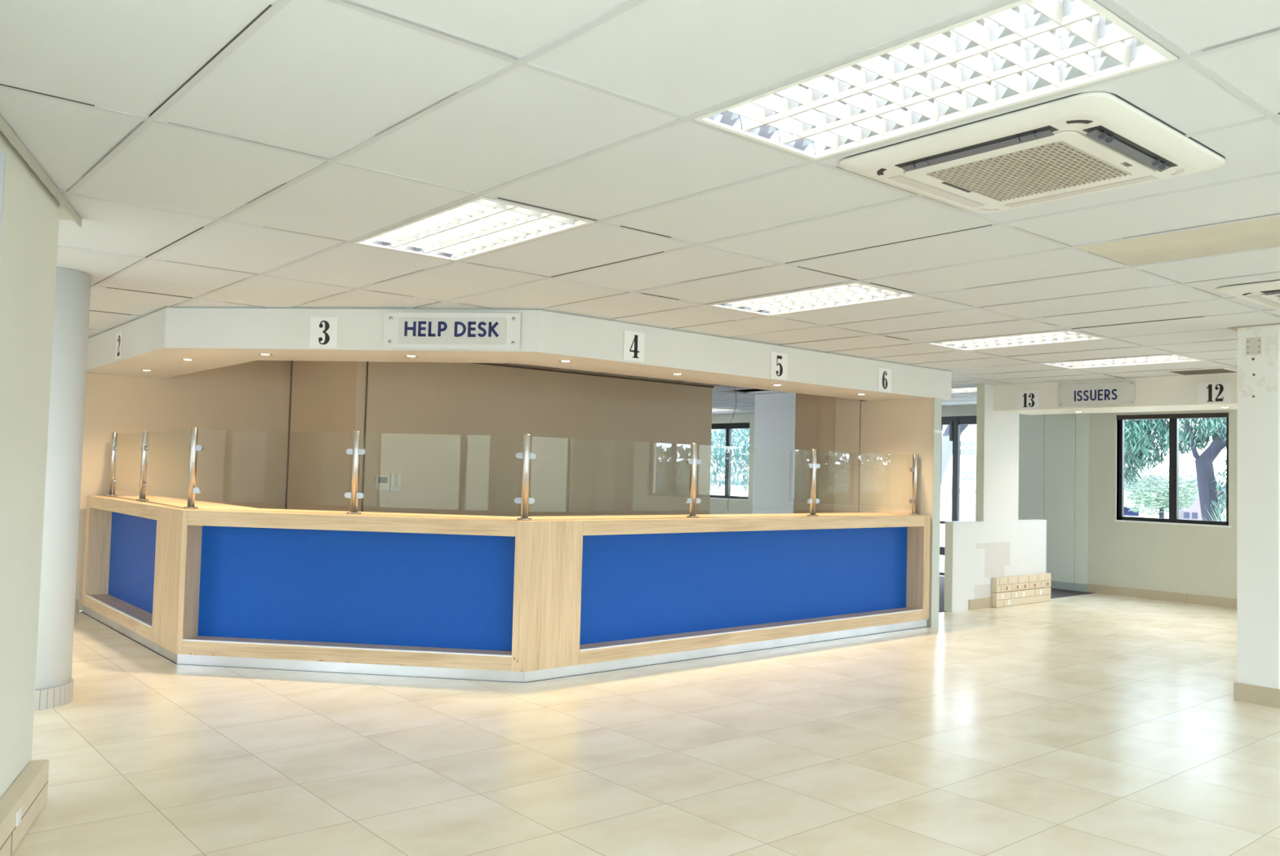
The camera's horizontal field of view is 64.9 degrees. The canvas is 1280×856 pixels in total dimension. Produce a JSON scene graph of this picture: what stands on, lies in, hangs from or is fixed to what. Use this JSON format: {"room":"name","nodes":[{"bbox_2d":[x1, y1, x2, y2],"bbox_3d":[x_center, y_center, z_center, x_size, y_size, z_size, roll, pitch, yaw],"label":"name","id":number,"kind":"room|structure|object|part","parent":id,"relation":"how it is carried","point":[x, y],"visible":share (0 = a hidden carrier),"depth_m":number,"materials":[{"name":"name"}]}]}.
{"room":"public hall","nodes":[
{"label":"public hall","id":0,"kind":"room"},
{"bbox_2d":[0,131,59,799],"bbox_3d":[-2.066,0.253,2.937,0.100,2.477,2.600,2,-3,-20],"label":"wall","id":1,"kind":"structure","parent":0,"point":[31,213],"depth_m":3.77,"materials":[{"name":"white paint"}]},
{"bbox_2d":[0,151,6,260],"bbox_3d":[-2.059,0.223,3.154,0.044,2.204,0.044,2,-3,-20],"label":"conduit pipe","id":2,"kind":"object","parent":1,"relation":"attached to","point":[2,154],"visible":1,"depth_m":3.19,"materials":[{"name":"white"}]},
{"bbox_2d":[0,760,48,855],"bbox_3d":[-2.114,1.413,3.190,0.071,0.172,1.980,2,-3,-20],"label":"baseboard","id":3,"kind":"structure","parent":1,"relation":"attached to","point":[24,801],"depth_m":3.74,"materials":[{"name":"brown"}]},
{"bbox_2d":[16,808,22,827],"bbox_3d":[-2.241,1.405,3.634,0.004,0.050,0.060,2,-3,-20],"label":"socket","id":4,"kind":"object","parent":3,"relation":"attached to","point":[18,810],"depth_m":3.63,"materials":[{"name":"white plastic"}]},
{"bbox_2d":[0,114,81,227],"bbox_3d":[-2.048,-0.973,3.107,0.106,0.038,3.030,2,-3,-20],"label":"trim","id":5,"kind":"structure","parent":1,"relation":"attached to","point":[67,212],"depth_m":3.75,"materials":[{"name":"grey"}]},
{"bbox_2d":[75,360,291,611],"bbox_3d":[-6.816,0.155,7.989,8.280,2.860,0.160,4,-3,-40],"label":"wall","id":6,"kind":"structure","parent":0,"point":[238,466],"depth_m":9.94,"materials":[{"name":"beige paint"}]},
{"bbox_2d":[74,599,77,612],"bbox_3d":[-7.443,1.487,7.316,5.978,0.110,0.012,4,-3,-40],"label":"baseboard","id":7,"kind":"structure","parent":6,"relation":"attached to","point":[76,600],"depth_m":9.24,"materials":[{"name":"beige tile"}]},
{"bbox_2d":[286,360,366,511],"bbox_3d":[-3.136,0.519,9.952,0.098,2.492,1.600,4,-3,-40],"label":"wall","id":8,"kind":"structure","parent":0,"point":[329,397],"depth_m":9.85,"materials":[{"name":"beige paint"}]},
{"bbox_2d":[284,360,368,511],"bbox_3d":[-3.132,0.519,9.945,0.014,2.492,1.619,4,-3,-44],"label":"trim","id":9,"kind":"structure","parent":8,"relation":"attached to","point":[291,362],"depth_m":10.50,"materials":[{"name":"brown wood"}]},
{"bbox_2d":[363,361,712,516],"bbox_3d":[-0.897,0.616,10.875,4.510,2.492,0.128,4,-3,-40],"label":"wall","id":10,"kind":"structure","parent":0,"point":[464,470],"depth_m":10.61,"materials":[{"name":"beige paint"}]},
{"bbox_2d":[374,475,389,490],"bbox_3d":[-2.427,0.518,9.486,0.135,0.140,0.026,4,-3,-40],"label":"controller","id":11,"kind":"object","parent":10,"relation":"attached to","point":[382,482],"visible":1,"depth_m":9.47,"materials":[{"name":"white plastic"}]},
{"bbox_2d":[389,473,402,491],"bbox_3d":[-2.319,0.517,9.582,0.125,0.163,0.019,4,-3,-40],"label":"switch box","id":12,"kind":"object","parent":10,"relation":"attached to","point":[398,488],"visible":1,"depth_m":9.57,"materials":[{"name":"white plastic"}]},
{"bbox_3d":[-2.351,0.493,9.557,0.030,0.120,0.017,4,-3,-40],"label":"switch lever","id":13,"kind":"part","parent":12,"relation":"part of","materials":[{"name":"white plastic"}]},
{"bbox_3d":[-2.298,0.497,9.602,0.030,0.120,0.017,4,-3,-40],"label":"switch lever","id":14,"kind":"part","parent":12,"relation":"part of","materials":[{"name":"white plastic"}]},
{"bbox_2d":[474,363,714,387],"bbox_3d":[-0.775,-0.605,10.921,4.400,0.018,0.015,4,-3,-40],"label":"trim","id":15,"kind":"structure","parent":10,"relation":"attached to","point":[491,364],"depth_m":11.11,"materials":[{"name":"brown"}]},
{"bbox_2d":[0,0,1279,414],"bbox_3d":[0.368,-1.008,6.661,17.400,0.460,19.600,4,-3,-40],"label":"ceiling","id":16,"kind":"structure","parent":0,"point":[206,153],"depth_m":3.71,"materials":[{"name":"tile"}]},
{"bbox_2d":[353,195,593,261],"bbox_3d":[-0.795,-0.942,4.623,0.568,0.097,1.168,4,-3,-40],"label":"ceiling light","id":17,"kind":"object","parent":16,"relation":"attached to","point":[478,225],"visible":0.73,"depth_m":4.61,"materials":[{"name":"grey"}]},
{"bbox_2d":[86,306,951,400],"bbox_3d":[-0.919,-0.590,8.446,8.286,0.292,3.425,2,-2,-6],"label":"bulkhead","id":18,"kind":"object","parent":16,"relation":"attached to","point":[157,341],"visible":0.73,"depth_m":7.43,"materials":[{"name":"white paint"}]},
{"bbox_2d":[115,331,122,359],"bbox_3d":[-4.205,-0.665,8.125,0.003,0.215,0.200,4,-3,-40],"label":"number card","id":19,"kind":"object","parent":18,"relation":"attached to","point":[119,335],"visible":1,"depth_m":8.12,"materials":[{"name":"white"}]},
{"bbox_2d":[257,353,272,355],"bbox_3d":[-2.731,-0.536,7.340,0.100,0.004,0.100,4,-3,-40],"label":"recessed light","id":20,"kind":"object","parent":18,"relation":"attached to","point":[265,354],"visible":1,"depth_m":7.33,"materials":[{"name":"beige"}]},
{"bbox_2d":[309,316,337,348],"bbox_3d":[-2.180,-0.658,6.940,0.198,0.214,0.003,1,-2,7],"label":"number card","id":21,"kind":"object","parent":18,"relation":"attached to","point":[323,331],"visible":1,"depth_m":6.94,"materials":[{"name":"white"}]},
{"bbox_2d":[404,355,418,357],"bbox_3d":[-1.635,-0.513,7.201,0.100,0.004,0.100,4,-3,-40],"label":"recessed light","id":22,"kind":"object","parent":18,"relation":"attached to","point":[409,356],"visible":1,"depth_m":7.19,"materials":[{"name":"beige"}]},
{"bbox_2d":[383,312,520,349],"bbox_3d":[-1.273,-0.658,6.815,0.948,0.246,0.029,1,-2,7],"label":"sign","id":23,"kind":"object","parent":18,"relation":"attached to","point":[455,331],"visible":1,"depth_m":6.80,"materials":[{"name":"white plastic"}]},
{"bbox_3d":[-1.272,-0.656,6.806,0.753,0.181,0.001,1,-2,7],"label":"backing panel","id":24,"kind":"part","parent":23,"relation":"part of","materials":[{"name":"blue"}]},
{"bbox_3d":[-0.923,-0.740,8.193,8.288,0.006,2.906,2,-2,-5],"label":"trim","id":25,"kind":"part","parent":18,"relation":"part of","materials":[{"name":"grey paint"}]},
{"bbox_2d":[559,360,572,362],"bbox_3d":[-0.537,-0.482,7.273,0.100,0.004,0.100,4,-3,-40],"label":"recessed light","id":26,"kind":"object","parent":18,"relation":"attached to","point":[562,361],"visible":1,"depth_m":7.26,"materials":[{"name":"beige"}]},
{"bbox_2d":[623,330,644,362],"bbox_3d":[-0.042,-0.593,7.296,0.195,0.214,0.003,4,-3,-40],"label":"number card","id":27,"kind":"object","parent":18,"relation":"attached to","point":[633,341],"visible":1,"depth_m":7.29,"materials":[{"name":"white"}]},
{"bbox_2d":[770,351,787,380],"bbox_3d":[1.147,-0.511,8.310,0.205,0.220,0.003,4,-3,-40],"label":"number card","id":28,"kind":"object","parent":18,"relation":"attached to","point":[779,362],"visible":1,"depth_m":8.31,"materials":[{"name":"white"}]},
{"bbox_2d":[878,367,891,392],"bbox_3d":[2.249,-0.440,9.250,0.195,0.215,0.003,4,-3,-40],"label":"number card","id":29,"kind":"object","parent":18,"relation":"attached to","point":[884,375],"visible":1,"depth_m":9.25,"materials":[{"name":"white"}]},
{"bbox_2d":[711,408,738,411],"bbox_3d":[1.082,-0.352,17.226,0.568,0.097,1.168,4,-3,-40],"label":"ceiling light","id":30,"kind":"object","parent":16,"relation":"attached to","point":[713,409],"visible":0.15,"depth_m":17.09,"materials":[{"name":"white plastic"}]},
{"bbox_2d":[727,388,736,507],"bbox_3d":[1.142,0.265,12.535,0.097,1.544,0.047,1,-2,3],"label":"hanging cable","id":31,"kind":"object","parent":16,"relation":"hanging from","point":[735,388],"visible":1,"depth_m":12.55,"materials":[{"name":"brown plastic"}]},
{"bbox_2d":[709,281,917,315],"bbox_3d":[1.033,-0.828,6.173,0.568,0.097,1.168,4,-3,-40],"label":"ceiling light","id":32,"kind":"object","parent":16,"relation":"attached to","point":[852,293],"visible":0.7,"depth_m":6.18,"materials":[{"name":"grey plastic"}]},
{"bbox_2d":[693,0,1177,160],"bbox_3d":[0.758,-0.980,2.793,0.568,0.097,1.168,4,-3,-40],"label":"ceiling light","id":33,"kind":"object","parent":16,"relation":"attached to","point":[1018,51],"visible":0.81,"depth_m":2.74,"materials":[{"name":"white paint"}]},
{"bbox_2d":[951,386,977,393],"bbox_3d":[4.051,-0.505,11.878,0.568,0.097,1.168,4,-3,-40],"label":"ceiling light","id":34,"kind":"object","parent":16,"relation":"attached to","point":[973,389],"visible":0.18,"depth_m":12.18,"materials":[{"name":"grey plastic"}]},
{"bbox_2d":[927,329,1106,350],"bbox_3d":[2.862,-0.714,7.723,0.568,0.097,1.168,4,-3,-40],"label":"ceiling light","id":35,"kind":"object","parent":16,"relation":"attached to","point":[1060,336],"visible":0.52,"depth_m":7.75,"materials":[{"name":"grey"}]},
{"bbox_2d":[838,91,1225,213],"bbox_3d":[1.305,-0.869,3.387,0.938,0.054,0.938,4,-3,-40],"label":"air conditioner","id":36,"kind":"object","parent":16,"relation":"attached to","point":[1086,143],"visible":1,"depth_m":3.23,"materials":[{"name":"white plastic"}]},
{"bbox_2d":[887,174,985,204],"bbox_3d":[1.081,-0.856,3.649,0.540,0.002,0.054,4,-3,-40],"label":"outlet","id":37,"kind":"object","parent":36,"relation":"attached to","point":[904,180],"depth_m":3.63,"materials":[{"name":"grey plastic"}]},
{"bbox_2d":[894,125,1058,168],"bbox_3d":[1.042,-0.878,3.163,0.054,0.002,0.540,4,-3,-40],"label":"outlet","id":38,"kind":"object","parent":36,"relation":"attached to","point":[1040,131],"depth_m":3.13,"materials":[{"name":"black"}]},
{"bbox_2d":[925,141,1131,201],"bbox_3d":[1.304,-0.853,3.386,0.475,0.004,0.476,4,-3,-40],"label":"grille","id":39,"kind":"object","parent":36,"relation":"attached to","point":[1051,166],"depth_m":3.36,"materials":[{"name":"beige"}]},
{"bbox_3d":[1.305,-0.859,3.386,0.600,0.006,0.600,4,-3,-40],"label":"grille frame","id":40,"kind":"part","parent":36,"relation":"part of","materials":[{"name":"white plastic"}]},
{"bbox_2d":[1004,174,1159,206],"bbox_3d":[1.567,-0.845,3.609,0.054,0.002,0.540,4,-3,-40],"label":"outlet","id":41,"kind":"object","parent":36,"relation":"attached to","point":[1150,178],"depth_m":3.59,"materials":[{"name":"grey"}]},
{"bbox_2d":[1082,125,1177,167],"bbox_3d":[1.528,-0.867,3.123,0.540,0.002,0.054,4,-3,-40],"label":"outlet","id":42,"kind":"object","parent":36,"relation":"attached to","point":[1122,144],"depth_m":3.09,"materials":[{"name":"black"}]},
{"bbox_2d":[992,373,1237,414],"bbox_3d":[7.754,-0.405,7.535,0.800,0.292,10.890,4,-3,-40],"label":"bulkhead","id":43,"kind":"object","parent":16,"relation":"hanging from","point":[1171,393],"visible":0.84,"depth_m":10.20,"materials":[{"name":"white paint"}]},
{"bbox_2d":[1017,391,1039,409],"bbox_3d":[4.251,-0.304,11.034,0.003,0.200,0.260,4,-3,-40],"label":"number card","id":44,"kind":"object","parent":43,"relation":"attached to","point":[1027,400],"visible":1,"depth_m":11.03,"materials":[{"name":"white"}]},
{"bbox_2d":[1058,381,1134,406],"bbox_3d":[4.729,-0.349,10.451,0.029,0.230,0.788,4,-3,-40],"label":"sign","id":45,"kind":"object","parent":43,"relation":"attached to","point":[1117,393],"visible":1,"depth_m":10.43,"materials":[{"name":"white"}]},
{"bbox_2d":[1197,382,1231,404],"bbox_3d":[5.471,-0.334,9.597,0.003,0.200,0.290,4,-3,-40],"label":"number card","id":46,"kind":"object","parent":43,"relation":"attached to","point":[1219,392],"visible":1,"depth_m":9.60,"materials":[{"name":"white"}]},
{"bbox_2d":[1040,354,1203,368],"bbox_3d":[4.233,-0.629,8.886,0.568,0.097,1.168,4,-3,-40],"label":"ceiling light","id":47,"kind":"object","parent":16,"relation":"attached to","point":[1171,358],"visible":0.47,"depth_m":8.92,"materials":[{"name":"grey plastic"}]},
{"bbox_2d":[1164,368,1237,375],"bbox_3d":[5.290,-0.529,9.467,0.450,0.006,0.520,4,-3,-40],"label":"ceiling vent","id":48,"kind":"object","parent":16,"relation":"in","point":[1213,371],"visible":0.94,"depth_m":9.46,"materials":[{"name":"grey metal"}]},
{"bbox_2d":[1217,280,1279,311],"bbox_3d":[3.756,-0.719,5.393,0.938,0.054,0.938,4,-3,-40],"label":"air conditioner","id":49,"kind":"object","parent":16,"relation":"attached to","point":[1264,294],"visible":1,"depth_m":5.41,"materials":[{"name":"grey plastic"}]},
{"bbox_2d":[1259,289,1279,293],"bbox_3d":[3.493,-0.729,5.169,0.054,0.002,0.540,4,-3,-40],"label":"outlet","id":50,"kind":"object","parent":49,"relation":"attached to","point":[1266,291],"depth_m":5.33,"materials":[{"name":"black"}]},
{"bbox_2d":[1260,293,1279,302],"bbox_3d":[3.755,-0.710,5.392,0.600,0.006,0.600,4,-3,-40],"label":"grille","id":51,"kind":"object","parent":49,"relation":"attached to","point":[1273,298],"depth_m":5.50,"materials":[{"name":"brown"}]},
{"bbox_2d":[11,576,1279,855],"bbox_3d":[0.278,1.738,6.527,16.950,0.060,19.200,4,-3,-40],"label":"floor","id":52,"kind":"structure","parent":0,"point":[1094,724],"depth_m":5.10,"materials":[{"name":"beige tile"}]},
{"bbox_2d":[34,266,91,711],"bbox_3d":[-3.503,0.332,5.826,0.496,2.492,0.496,4,-3,-40],"label":"round column","id":53,"kind":"structure","parent":52,"relation":"on","point":[54,682],"depth_m":5.74,"materials":[{"name":"white paint"}]},
{"bbox_3d":[-3.534,1.521,5.775,0.496,0.112,0.496,4,-3,-40],"label":"tile skirting","id":54,"kind":"part","parent":53,"relation":"part of","materials":[{"name":"grey tile"}]},
{"bbox_2d":[81,495,930,683],"bbox_3d":[-1.062,1.215,8.275,7.893,1.065,3.232,2,-2,-4],"label":"counter","id":55,"kind":"object","parent":52,"relation":"on","point":[495,598],"depth_m":7.14,"materials":[{"name":"brown wood"}]},
{"bbox_2d":[105,432,117,496],"bbox_3d":[-4.876,0.335,9.329,0.100,0.587,0.123,4,-3,-40],"label":"post","id":56,"kind":"object","parent":55,"relation":"on","point":[114,437],"visible":1,"depth_m":9.32,"materials":[{"name":"silver metal"}]},
{"bbox_3d":[-4.305,1.546,8.281,0.020,0.093,2.160,4,-3,-40],"label":"rail","id":57,"kind":"part","parent":55,"relation":"part of","materials":[{"name":"brown wood"}]},
{"bbox_3d":[-4.282,0.652,8.319,0.020,0.103,2.160,4,-3,-40],"label":"rail","id":58,"kind":"part","parent":55,"relation":"part of","materials":[{"name":"brown wood"}]},
{"bbox_3d":[-4.154,1.110,8.419,0.016,0.797,2.160,4,-3,-40],"label":"inset panel","id":59,"kind":"part","parent":55,"relation":"part of","materials":[{"name":"blue fabric"}]},
{"bbox_2d":[135,431,149,500],"bbox_3d":[-4.209,0.318,8.546,0.100,0.587,0.146,4,-3,-40],"label":"post","id":60,"kind":"object","parent":55,"relation":"on","point":[144,447],"visible":1,"depth_m":8.53,"materials":[{"name":"silver metal"}]},
{"bbox_2d":[183,427,203,508],"bbox_3d":[-3.263,0.291,7.350,0.107,0.587,0.136,4,-3,-40],"label":"post","id":61,"kind":"object","parent":55,"relation":"on","point":[192,490],"visible":1,"depth_m":7.33,"materials":[{"name":"silver metal"}]},
{"bbox_3d":[-2.009,1.543,6.830,2.333,0.093,0.020,1,-2,7],"label":"rail","id":62,"kind":"part","parent":55,"relation":"part of","materials":[{"name":"brown wood"}]},
{"bbox_3d":[-1.986,0.649,6.869,2.333,0.103,0.020,1,-2,7],"label":"rail","id":63,"kind":"part","parent":55,"relation":"part of","materials":[{"name":"brown wood"}]},
{"bbox_2d":[344,431,366,514],"bbox_3d":[-2.022,0.315,7.156,0.113,0.587,0.126,4,-3,-40],"label":"post","id":64,"kind":"object","parent":55,"relation":"on","point":[356,451],"visible":1,"depth_m":7.14,"materials":[{"name":"silver metal"}]},
{"bbox_3d":[-1.975,1.107,7.032,2.333,0.797,0.016,1,-2,7],"label":"inset panel","id":65,"kind":"part","parent":55,"relation":"part of","materials":[{"name":"blue fabric"}]},
{"bbox_2d":[90,495,927,521],"bbox_3d":[-1.041,0.695,8.309,7.877,0.021,3.211,2,-2,-4],"label":"countertop","id":66,"kind":"structure","parent":55,"relation":"on","point":[162,501],"depth_m":7.63,"materials":[{"name":"brown wood"}]},
{"bbox_2d":[514,434,536,519],"bbox_3d":[-0.786,0.338,6.955,0.129,0.587,0.114,4,-3,-40],"label":"post","id":67,"kind":"object","parent":55,"relation":"on","point":[526,455],"visible":1,"depth_m":6.93,"materials":[{"name":"silver metal"}]},
{"bbox_2d":[685,443,702,517],"bbox_3d":[0.425,0.414,7.992,0.146,0.587,0.100,4,-3,-40],"label":"post","id":68,"kind":"object","parent":55,"relation":"on","point":[693,461],"visible":1,"depth_m":7.97,"materials":[{"name":"silver metal"}]},
{"bbox_3d":[1.023,1.245,8.438,4.080,0.797,0.016,4,-3,-40],"label":"inset panel","id":69,"kind":"part","parent":55,"relation":"part of","materials":[{"name":"blue fabric"}]},
{"bbox_3d":[1.130,1.686,8.278,4.080,0.093,0.020,4,-3,-40],"label":"rail","id":70,"kind":"part","parent":55,"relation":"part of","materials":[{"name":"brown wood"}]},
{"bbox_3d":[1.153,0.792,8.317,4.080,0.103,0.020,4,-3,-40],"label":"rail","id":71,"kind":"part","parent":55,"relation":"part of","materials":[{"name":"brown wood"}]},
{"bbox_2d":[806,448,820,516],"bbox_3d":[1.528,0.480,8.876,0.100,0.587,0.135,1,-3,18],"label":"post","id":72,"kind":"object","parent":55,"relation":"on","point":[813,465],"visible":1,"depth_m":8.86,"materials":[{"name":"silver metal"}]},
{"bbox_2d":[909,454,919,515],"bbox_3d":[2.670,0.550,9.804,0.123,0.587,0.100,4,-3,-40],"label":"post","id":73,"kind":"object","parent":55,"relation":"on","point":[913,501],"visible":1,"depth_m":9.79,"materials":[{"name":"silver metal"}]},
{"bbox_2d":[1226,323,1279,708],"bbox_3d":[4.176,0.570,6.753,0.340,2.492,0.320,4,-3,-40],"label":"square column","id":74,"kind":"structure","parent":52,"relation":"on","point":[1258,525],"depth_m":6.64,"materials":[{"name":"beige paint"}]},
{"bbox_3d":[4.208,-0.670,6.806,0.340,0.004,0.320,4,-3,-40],"label":"trim","id":75,"kind":"part","parent":74,"relation":"part of","materials":[{"name":"beige"}]},
{"bbox_3d":[4.156,1.756,6.688,0.328,0.118,0.274,4,-3,-40],"label":"tile skirting","id":76,"kind":"part","parent":74,"relation":"part of","materials":[{"name":"brown tile"}]},
{"bbox_2d":[753,392,795,514],"bbox_3d":[2.217,0.779,12.786,0.100,2.492,2.000,4,-3,-40],"label":"column","id":77,"kind":"structure","parent":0,"point":[775,422],"depth_m":13.26,"materials":[{"name":"grey paint"}]},
{"bbox_2d":[752,394,755,514],"bbox_3d":[1.566,0.795,13.553,0.108,2.492,0.012,4,-3,-40],"label":"trim","id":78,"kind":"structure","parent":77,"relation":"attached to","point":[755,394],"depth_m":13.54,"materials":[{"name":"white"}]},
{"bbox_2d":[793,393,933,626],"bbox_3d":[2.286,0.679,10.428,0.110,2.492,1.788,4,-3,-40],"label":"wall","id":79,"kind":"structure","parent":0,"point":[894,428],"depth_m":10.35,"materials":[{"name":"beige paint"}]},
{"bbox_2d":[858,400,866,506],"bbox_3d":[2.300,0.679,10.416,0.106,2.492,0.012,4,-3,-40],"label":"trim","id":80,"kind":"structure","parent":79,"relation":"attached to","point":[860,400],"depth_m":10.40,"materials":[{"name":"brown"}]},
{"bbox_2d":[930,398,942,626],"bbox_3d":[2.864,0.811,9.738,0.126,2.200,0.008,4,-3,-40],"label":"trim","id":81,"kind":"structure","parent":79,"relation":"attached to","point":[935,594],"depth_m":9.73,"materials":[{"name":"grey paint"}]},
{"bbox_2d":[933,430,942,433],"bbox_3d":[2.891,0.034,9.766,0.135,0.025,0.008,4,-3,-40],"label":"label strip","id":82,"kind":"object","parent":79,"relation":"attached to","point":[935,431],"visible":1,"depth_m":9.76,"materials":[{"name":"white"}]},
{"bbox_2d":[709,404,1237,599],"bbox_3d":[6.848,0.686,12.129,0.200,2.860,19.200,4,-3,-40],"label":"wall","id":83,"kind":"structure","parent":0,"point":[1195,560],"depth_m":12.61,"materials":[{"name":"beige paint"}]},
{"bbox_2d":[710,422,749,501],"bbox_3d":[1.450,0.607,18.424,0.122,1.380,1.640,4,-3,-40],"label":"window","id":84,"kind":"structure","parent":83,"relation":"in","point":[738,425],"depth_m":18.26,"materials":[{"name":"black metal"}]},
{"bbox_3d":[1.413,1.285,18.378,0.072,0.020,1.640,4,-3,-40],"label":"sill","id":85,"kind":"part","parent":84,"relation":"part of","materials":[{"name":"white paint"}]},
{"bbox_2d":[939,416,976,576],"bbox_3d":[4.631,0.998,14.668,0.090,2.340,1.950,4,-3,-40],"label":"door","id":86,"kind":"structure","parent":83,"relation":"in","point":[954,423],"depth_m":14.71,"materials":[{"name":"black"}]},
{"bbox_2d":[1017,413,1088,584],"bbox_3d":[5.527,0.896,13.509,0.012,2.490,0.980,4,-3,-40],"label":"wall","id":87,"kind":"structure","parent":83,"relation":"attached to","point":[1054,449],"depth_m":13.43,"materials":[{"name":"white paint"}]},
{"bbox_2d":[1049,580,1236,608],"bbox_3d":[9.017,1.997,9.299,0.028,0.110,11.880,4,-3,-40],"label":"baseboard","id":88,"kind":"structure","parent":83,"relation":"attached to","point":[1095,588],"depth_m":12.50,"materials":[{"name":"beige tile"}]},
{"bbox_2d":[1115,413,1231,528],"bbox_3d":[6.562,0.508,12.402,0.122,1.355,1.350,4,-3,-40],"label":"window","id":89,"kind":"structure","parent":83,"relation":"in","point":[1174,519],"depth_m":12.41,"materials":[{"name":"black metal"}]},
{"bbox_3d":[6.526,1.173,12.357,0.072,0.020,1.350,4,-3,-40],"label":"sill","id":90,"kind":"part","parent":89,"relation":"part of","materials":[{"name":"white paint"}]},
{"bbox_2d":[943,384,1046,612],"bbox_3d":[4.092,0.772,11.493,1.998,2.492,0.108,4,-3,-40],"label":"wall","id":91,"kind":"structure","parent":0,"point":[997,544],"depth_m":11.31,"materials":[{"name":"white paint"}]},
{"bbox_2d":[968,597,991,610],"bbox_3d":[3.755,1.939,11.108,0.464,0.110,0.012,4,-3,-40],"label":"baseboard","id":92,"kind":"structure","parent":91,"relation":"attached to","point":[975,604],"depth_m":11.09,"materials":[{"name":"beige tile"}]},
{"bbox_3d":[4.073,1.536,11.461,1.996,0.962,0.108,4,-3,-40],"label":"edge trim","id":93,"kind":"part","parent":91,"relation":"part of","materials":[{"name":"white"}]},
{"bbox_2d":[991,586,1050,608],"bbox_3d":[4.415,1.950,11.628,1.215,0.160,0.064,4,-3,-40],"label":"power trunking","id":94,"kind":"object","parent":91,"relation":"attached to","point":[1010,598],"visible":1,"depth_m":11.55,"materials":[{"name":"brown"}]},
{"bbox_2d":[991,573,1051,592],"bbox_3d":[4.420,1.785,11.634,1.215,0.160,0.066,4,-3,-40],"label":"power trunking","id":95,"kind":"object","parent":91,"relation":"attached to","point":[1007,584],"visible":1,"depth_m":11.56,"materials":[{"name":"brown"}]},
{"bbox_2d":[1004,585,1008,591],"bbox_3d":[4.128,1.805,11.348,0.090,0.060,0.004,4,-3,-40],"label":"socket","id":96,"kind":"object","parent":95,"relation":"attached to","point":[1006,587],"depth_m":11.35,"materials":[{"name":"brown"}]},
{"bbox_2d":[1014,584,1018,590],"bbox_3d":[4.303,1.816,11.496,0.090,0.060,0.004,4,-3,-40],"label":"socket","id":97,"kind":"object","parent":95,"relation":"attached to","point":[1016,586],"depth_m":11.49,"materials":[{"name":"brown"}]},
{"bbox_2d":[1022,583,1026,589],"bbox_3d":[4.432,1.824,11.606,0.090,0.060,0.004,4,-3,-40],"label":"socket","id":98,"kind":"object","parent":95,"relation":"attached to","point":[1024,585],"depth_m":11.60,"materials":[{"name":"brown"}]},
{"bbox_2d":[1031,582,1036,587],"bbox_3d":[4.600,1.834,11.748,0.090,0.060,0.004,4,-3,-40],"label":"socket","id":99,"kind":"object","parent":95,"relation":"attached to","point":[1033,584],"depth_m":11.74,"materials":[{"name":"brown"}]},
{"bbox_2d":[1044,581,1048,586],"bbox_3d":[4.829,1.848,11.942,0.090,0.060,0.004,4,-3,-40],"label":"socket","id":100,"kind":"object","parent":95,"relation":"attached to","point":[1046,583],"depth_m":11.93,"materials":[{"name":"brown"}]},
{"label":"outside","id":101,"kind":"structure","parent":0,"visible":0},
{"bbox_2d":[710,493,975,576],"bbox_3d":[8.256,2.789,16.430,150.000,0.200,170.000,4,-3,-40],"label":"ground","id":102,"kind":"structure","parent":101,"point":[966,513],"depth_m":48.18,"materials":[{"name":"white"}]},
{"bbox_2d":[710,428,749,493],"bbox_3d":[2.296,1.001,24.385,1.636,3.757,2.103,4,-3,-40],"label":"tree","id":103,"kind":"object","parent":102,"relation":"on","point":[717,449],"visible":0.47,"depth_m":24.27,"materials":[{"name":"green plant"}]},
{"bbox_2d":[710,419,1168,506],"bbox_3d":[18.958,1.372,81.312,14.000,9.950,55.000,4,-3,-40],"label":"building","id":104,"kind":"structure","parent":102,"relation":"on","point":[968,437],"depth_m":69.27,"materials":[{"name":"white"}]},
{"bbox_3d":[13.631,5.242,76.707,0.300,0.350,55.000,4,-3,-40],"label":"balustrade","id":105,"kind":"part","parent":104,"relation":"part of","materials":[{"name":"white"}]},
{"bbox_2d":[940,424,968,485],"bbox_3d":[6.845,0.041,22.184,3.012,5.821,3.904,4,-3,-40],"label":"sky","id":106,"kind":"structure","parent":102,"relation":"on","point":[946,445],"depth_m":21.53,"materials":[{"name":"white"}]},
{"bbox_2d":[1124,475,1192,519],"bbox_3d":[20.625,3.174,44.770,6.500,2.100,6.800,4,-3,-40],"label":"building","id":107,"kind":"structure","parent":102,"relation":"on","point":[1126,513],"depth_m":40.98,"materials":[{"name":"white"}]},
{"bbox_2d":[1124,465,1199,518],"bbox_3d":[12.894,2.049,24.923,1.545,2.246,1.997,4,-3,-40],"label":"tree","id":108,"kind":"object","parent":102,"relation":"on","point":[1157,500],"visible":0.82,"depth_m":24.79,"materials":[{"name":"green plant"}]},
{"bbox_2d":[1124,417,1226,521],"bbox_3d":[8.811,0.827,16.675,2.994,3.785,1.683,-1,-3,42],"label":"tree","id":109,"kind":"object","parent":102,"relation":"on","point":[1139,437],"visible":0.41,"depth_m":16.10,"materials":[{"name":"green plant"}]},
{"bbox_2d":[1179,477,1226,521],"bbox_3d":[24.351,3.107,41.310,5.300,2.130,2.500,4,-3,-40],"label":"building","id":110,"kind":"structure","parent":102,"relation":"on","point":[1193,513],"depth_m":40.22,"materials":[{"name":"grey"}]},
{"bbox_2d":[1200,497,1226,521],"bbox_3d":[8.120,1.734,13.884,1.401,1.683,1.420,4,-3,-40],"label":"shrub","id":111,"kind":"object","parent":102,"relation":"on","point":[1224,498],"visible":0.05,"depth_m":13.89,"materials":[{"name":"green plant"}]}
]}

